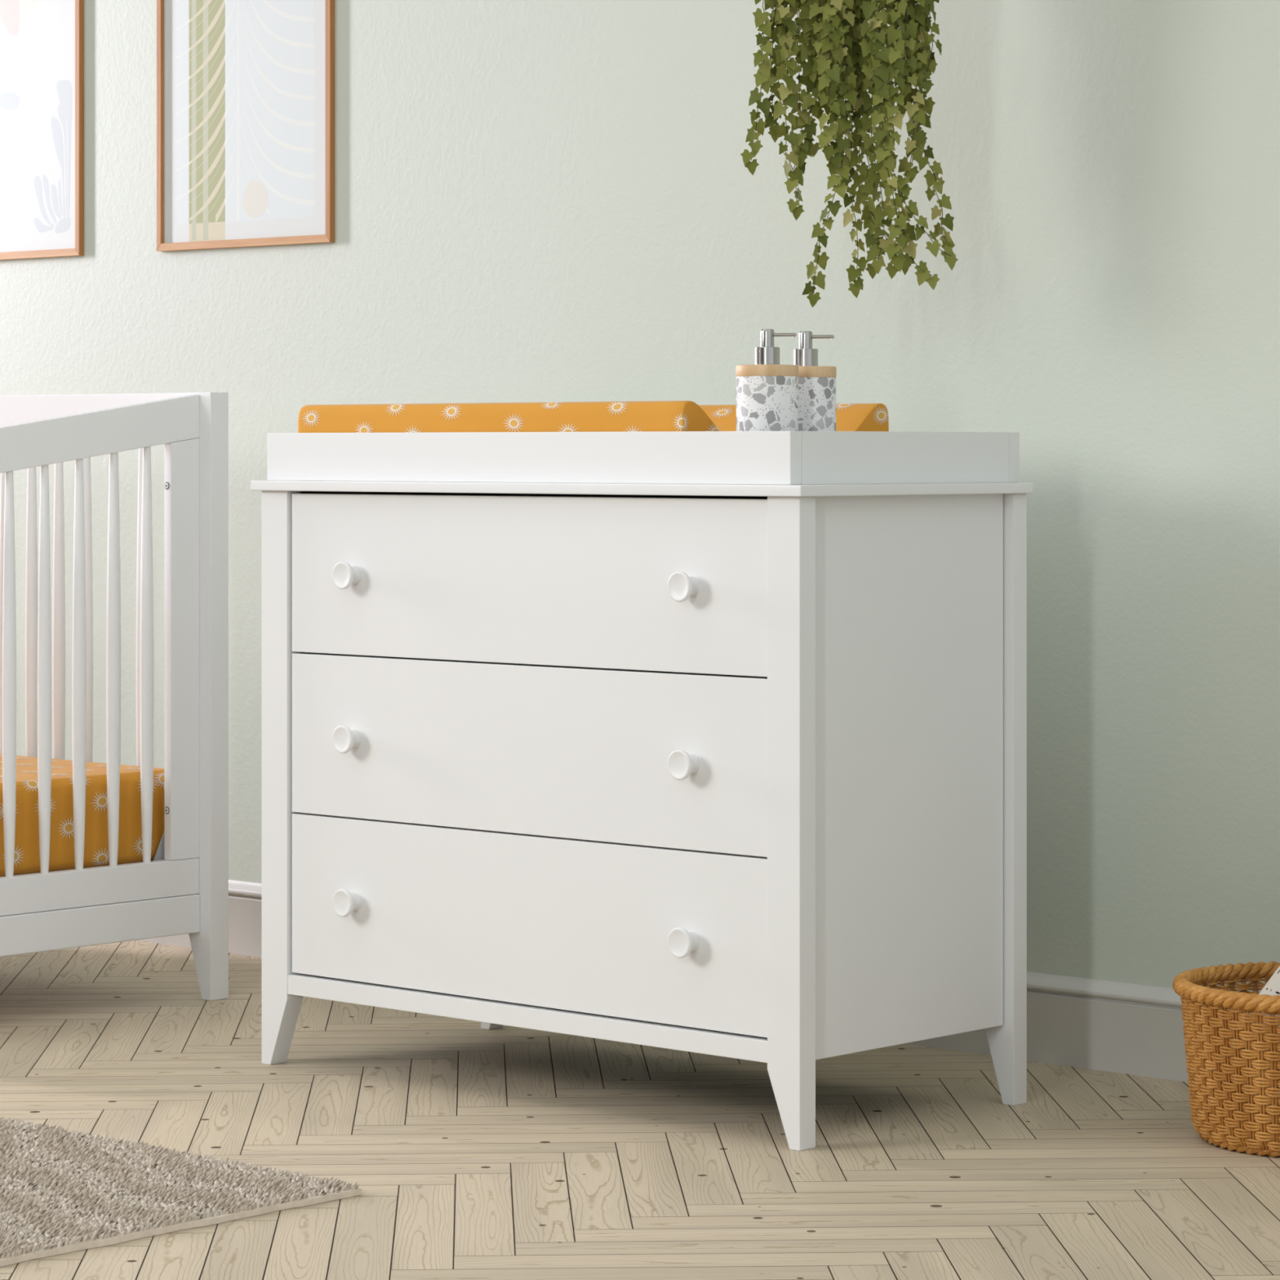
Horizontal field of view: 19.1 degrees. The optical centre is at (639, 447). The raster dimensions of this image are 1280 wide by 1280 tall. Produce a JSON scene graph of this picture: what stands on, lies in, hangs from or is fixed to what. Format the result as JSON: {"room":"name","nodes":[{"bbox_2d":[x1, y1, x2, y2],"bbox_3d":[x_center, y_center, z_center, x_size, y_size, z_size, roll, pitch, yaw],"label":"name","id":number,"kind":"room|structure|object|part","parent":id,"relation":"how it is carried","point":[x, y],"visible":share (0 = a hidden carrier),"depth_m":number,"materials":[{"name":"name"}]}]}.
{"room":"children's room","nodes":[
{"label":"children's room","id":0,"kind":"room"},
{"bbox_2d":[0,0,1279,991],"bbox_3d":[0.643,-0.412,5.712,10.800,2.750,0.120,0,0,42],"label":"wall","id":1,"kind":"structure","parent":0,"point":[536,201],"depth_m":5.88,"materials":[{"name":"green paint"}]},
{"bbox_2d":[0,0,84,260],"bbox_3d":[-1.224,-0.676,7.331,0.468,0.631,0.012,0,0,42],"label":"framed print","id":2,"kind":"object","parent":1,"relation":"attached to","point":[42,42],"visible":1,"depth_m":7.26,"materials":[{"name":"white paper"}]},
{"bbox_3d":[-1.224,-0.368,7.331,0.468,0.014,0.012,0,0,42],"label":"frame rail","id":3,"kind":"part","parent":2,"relation":"part of","materials":[{"name":"brown wood"}]},
{"bbox_3d":[-1.056,-0.676,7.177,0.012,0.631,0.012,0,0,42],"label":"frame","id":4,"kind":"part","parent":2,"relation":"part of","materials":[{"name":"brown wood"}]},
{"bbox_2d":[156,0,334,251],"bbox_3d":[-0.714,-0.676,6.864,0.468,0.631,0.012,0,0,42],"label":"framed print","id":5,"kind":"object","parent":1,"relation":"attached to","point":[246,88],"visible":1,"depth_m":6.87,"materials":[{"name":"white paper"}]},
{"bbox_3d":[-0.882,-0.676,7.018,0.012,0.631,0.012,0,0,42],"label":"frame","id":6,"kind":"part","parent":5,"relation":"part of","materials":[{"name":"brown wood"}]},
{"bbox_3d":[-0.714,-0.368,6.864,0.468,0.014,0.012,0,0,42],"label":"frame rail","id":7,"kind":"part","parent":5,"relation":"part of","materials":[{"name":"brown wood"}]},
{"bbox_3d":[-0.546,-0.676,6.710,0.012,0.631,0.012,0,0,42],"label":"frame","id":8,"kind":"part","parent":5,"relation":"part of","materials":[{"name":"brown wood"}]},
{"bbox_2d":[136,880,1279,1088],"bbox_3d":[0.596,0.848,5.660,10.800,0.130,0.019,0,0,42],"label":"baseboard","id":9,"kind":"structure","parent":1,"relation":"attached to","point":[1104,1025],"depth_m":5.60,"materials":[{"name":"white wood"}]},
{"bbox_2d":[740,0,958,307],"bbox_3d":[0.388,-0.777,5.505,0.508,1.160,0.259,0,0,-31],"label":"ivy","id":10,"kind":"object","parent":1,"relation":"hanging from","point":[840,33],"visible":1,"depth_m":5.42,"materials":[{"name":"green plant"}]},
{"bbox_2d":[0,940,1279,1279],"bbox_3d":[-1.695,0.938,3.159,10.800,0.050,6.803,0,0,42],"label":"floor","id":11,"kind":"structure","parent":0,"point":[473,1152],"depth_m":4.97,"materials":[{"name":"brown wood"}]},
{"bbox_2d":[0,391,228,1000],"bbox_3d":[-1.484,0.411,6.513,1.461,1.004,0.783,0,0,42],"label":"crib","id":12,"kind":"object","parent":11,"relation":"on","point":[184,888],"visible":0.94,"depth_m":6.26,"materials":[{"name":"white paint"}]},
{"bbox_2d":[0,754,164,876],"bbox_3d":[-1.474,0.606,6.512,1.316,0.153,0.680,0,0,42],"label":"mattress","id":13,"kind":"object","parent":12,"relation":"on","point":[27,856],"visible":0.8,"depth_m":6.18,"materials":[{"name":"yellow fabric"}]},
{"bbox_3d":[-1.233,-0.053,6.788,1.360,0.075,0.024,0,0,42],"label":"rail","id":14,"kind":"part","parent":12,"relation":"part of","materials":[{"name":"white paint"}]},
{"bbox_3d":[-0.973,-0.003,6.046,0.022,0.168,0.704,0,0,42],"label":"rail","id":15,"kind":"part","parent":12,"relation":"part of","materials":[{"name":"white paint"}]},
{"bbox_3d":[-0.973,0.709,6.046,0.022,0.060,0.704,0,0,42],"label":"rail","id":16,"kind":"part","parent":12,"relation":"part of","materials":[{"name":"white paint"}]},
{"bbox_3d":[-0.715,0.411,6.313,0.056,1.004,0.040,0,0,42],"label":"leg post","id":17,"kind":"part","parent":12,"relation":"part of","materials":[{"name":"white paint"}]},
{"bbox_2d":[0,1117,361,1266],"bbox_3d":[-1.227,0.909,4.673,1.345,0.008,1.169,0,0,42],"label":"rug","id":18,"kind":"object","parent":11,"relation":"on","point":[62,1192],"visible":1,"depth_m":4.62,"materials":[{"name":"beige carpet"}]},
{"bbox_2d":[250,480,1033,1151],"bbox_3d":[-0.018,0.481,5.465,1.065,0.864,0.512,0,0,42],"label":"dresser","id":19,"kind":"object","parent":11,"relation":"on","point":[731,771],"visible":0.99,"depth_m":5.21,"materials":[{"name":"white paint"}]},
{"bbox_3d":[-0.529,0.489,5.637,0.056,0.849,0.033,0,0,42],"label":"leg","id":20,"kind":"part","parent":19,"relation":"part of","materials":[{"name":"white paint"}]},
{"bbox_3d":[-0.422,0.658,5.506,0.041,0.041,0.027,0,0,42],"label":"knob","id":21,"kind":"part","parent":19,"relation":"part of","materials":[{"name":"white paint"}]},
{"bbox_3d":[-0.422,0.422,5.506,0.041,0.041,0.027,0,0,42],"label":"knob","id":22,"kind":"part","parent":19,"relation":"part of","materials":[{"name":"white paint"}]},
{"bbox_3d":[-0.422,0.185,5.506,0.041,0.041,0.027,0,0,42],"label":"knob","id":23,"kind":"part","parent":19,"relation":"part of","materials":[{"name":"white paint"}]},
{"bbox_3d":[-0.221,0.489,5.977,0.050,0.849,0.031,0,0,42],"label":"leg","id":24,"kind":"part","parent":19,"relation":"part of","materials":[{"name":"white paint"}]},
{"bbox_3d":[-0.169,0.791,5.301,0.930,0.029,0.020,0,0,42],"label":"rail","id":25,"kind":"part","parent":19,"relation":"part of","materials":[{"name":"white paint"}]},
{"bbox_3d":[-0.165,0.656,5.303,0.924,0.234,0.020,0,0,42],"label":"drawer","id":26,"kind":"part","parent":19,"relation":"part of","materials":[{"name":"white paint"}]},
{"bbox_3d":[-0.165,0.420,5.303,0.924,0.234,0.020,0,0,42],"label":"drawer","id":27,"kind":"part","parent":19,"relation":"part of","materials":[{"name":"white paint"}]},
{"bbox_3d":[-0.165,0.185,5.303,0.924,0.233,0.020,0,0,42],"label":"drawer","id":28,"kind":"part","parent":19,"relation":"part of","materials":[{"name":"white paint"}]},
{"bbox_2d":[266,431,1019,484],"bbox_3d":[-0.011,0.014,5.495,1.016,0.070,0.497,0,0,42],"label":"tray","id":29,"kind":"object","parent":19,"relation":"on","point":[678,457],"visible":0.99,"depth_m":5.21,"materials":[{"name":"white paint"}]},
{"bbox_2d":[297,400,888,432],"bbox_3d":[-0.076,-0.010,5.554,0.768,0.106,0.444,0,0,42],"label":"changing pad","id":30,"kind":"object","parent":29,"relation":"in","point":[637,415],"visible":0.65,"depth_m":5.40,"materials":[{"name":"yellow fabric"}]},
{"bbox_2d":[735,328,798,431],"bbox_3d":[0.170,-0.058,5.092,0.084,0.201,0.084,0,0,42],"label":"soap dispenser","id":31,"kind":"object","parent":29,"relation":"in","point":[767,390],"visible":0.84,"depth_m":5.06,"materials":[{"name":"stone"}]},
{"bbox_3d":[0.170,-0.102,5.092,0.084,0.015,0.084,0,0,-21],"label":"wooden lid","id":32,"kind":"part","parent":31,"relation":"part of","materials":[{"name":"brown wood"}]},
{"bbox_2d":[736,375,798,431],"bbox_3d":[0.170,-0.026,5.092,0.083,0.137,0.083,0,0,-21],"label":"bottle","id":33,"kind":"object","parent":31,"relation":"attached to","point":[763,402],"depth_m":5.06,"materials":[{"name":"stone"}]},
{"bbox_3d":[0.193,-0.149,5.090,0.033,0.006,0.005,0,0,6],"label":"spout","id":34,"kind":"part","parent":31,"relation":"part of","materials":[{"name":"metal"}]},
{"bbox_2d":[793,331,836,431],"bbox_3d":[0.226,-0.058,5.184,0.084,0.201,0.084,0,0,42],"label":"soap dispenser","id":35,"kind":"object","parent":29,"relation":"in","point":[816,384],"visible":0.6,"depth_m":5.15,"materials":[{"name":"stone"}]},
{"bbox_2d":[798,377,835,431],"bbox_3d":[0.226,-0.026,5.184,0.083,0.137,0.083,0,0,28],"label":"bottle","id":36,"kind":"object","parent":35,"relation":"attached to","point":[816,395],"depth_m":5.14,"materials":[{"name":"stone"}]},
{"bbox_3d":[0.226,-0.102,5.184,0.084,0.015,0.084,0,0,28],"label":"wooden lid","id":37,"kind":"part","parent":35,"relation":"part of","materials":[{"name":"brown wood"}]},
{"bbox_3d":[0.248,-0.149,5.182,0.033,0.006,0.005,0,0,6],"label":"spout","id":38,"kind":"part","parent":35,"relation":"part of","materials":[{"name":"metal"}]},
{"bbox_3d":[0.060,0.658,5.065,0.041,0.041,0.027,0,0,42],"label":"knob","id":39,"kind":"part","parent":19,"relation":"part of","materials":[{"name":"white paint"}]},
{"bbox_3d":[0.060,0.422,5.065,0.041,0.041,0.027,0,0,42],"label":"knob","id":40,"kind":"part","parent":19,"relation":"part of","materials":[{"name":"white paint"}]},
{"bbox_3d":[0.060,0.185,5.065,0.041,0.041,0.027,0,0,42],"label":"knob","id":41,"kind":"part","parent":19,"relation":"part of","materials":[{"name":"white paint"}]},
{"bbox_3d":[0.198,0.489,4.971,0.056,0.849,0.033,0,0,42],"label":"leg","id":42,"kind":"part","parent":19,"relation":"part of","materials":[{"name":"white paint"}]},
{"bbox_3d":[0.355,0.433,5.137,0.016,0.738,0.424,0,0,42],"label":"panel","id":43,"kind":"part","parent":19,"relation":"part of","materials":[{"name":"white paint"}]},
{"bbox_3d":[0.510,0.489,5.308,0.050,0.849,0.031,0,0,42],"label":"leg","id":44,"kind":"part","parent":19,"relation":"part of","materials":[{"name":"white paint"}]},
{"bbox_2d":[1172,961,1279,1156],"bbox_3d":[0.884,0.806,5.019,0.361,0.212,0.361,0,0,4],"label":"wicker basket","id":45,"kind":"object","parent":11,"relation":"on","point":[1255,1130],"visible":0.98,"depth_m":4.92,"materials":[{"name":"wicker"}]},
{"bbox_2d":[1238,965,1279,1043],"bbox_3d":[0.978,0.654,5.026,0.389,0.424,0.105,0,0,-15],"label":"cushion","id":46,"kind":"object","parent":45,"relation":"in","point":[1272,988],"visible":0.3,"depth_m":4.99,"materials":[{"name":"fabric"}]}
]}

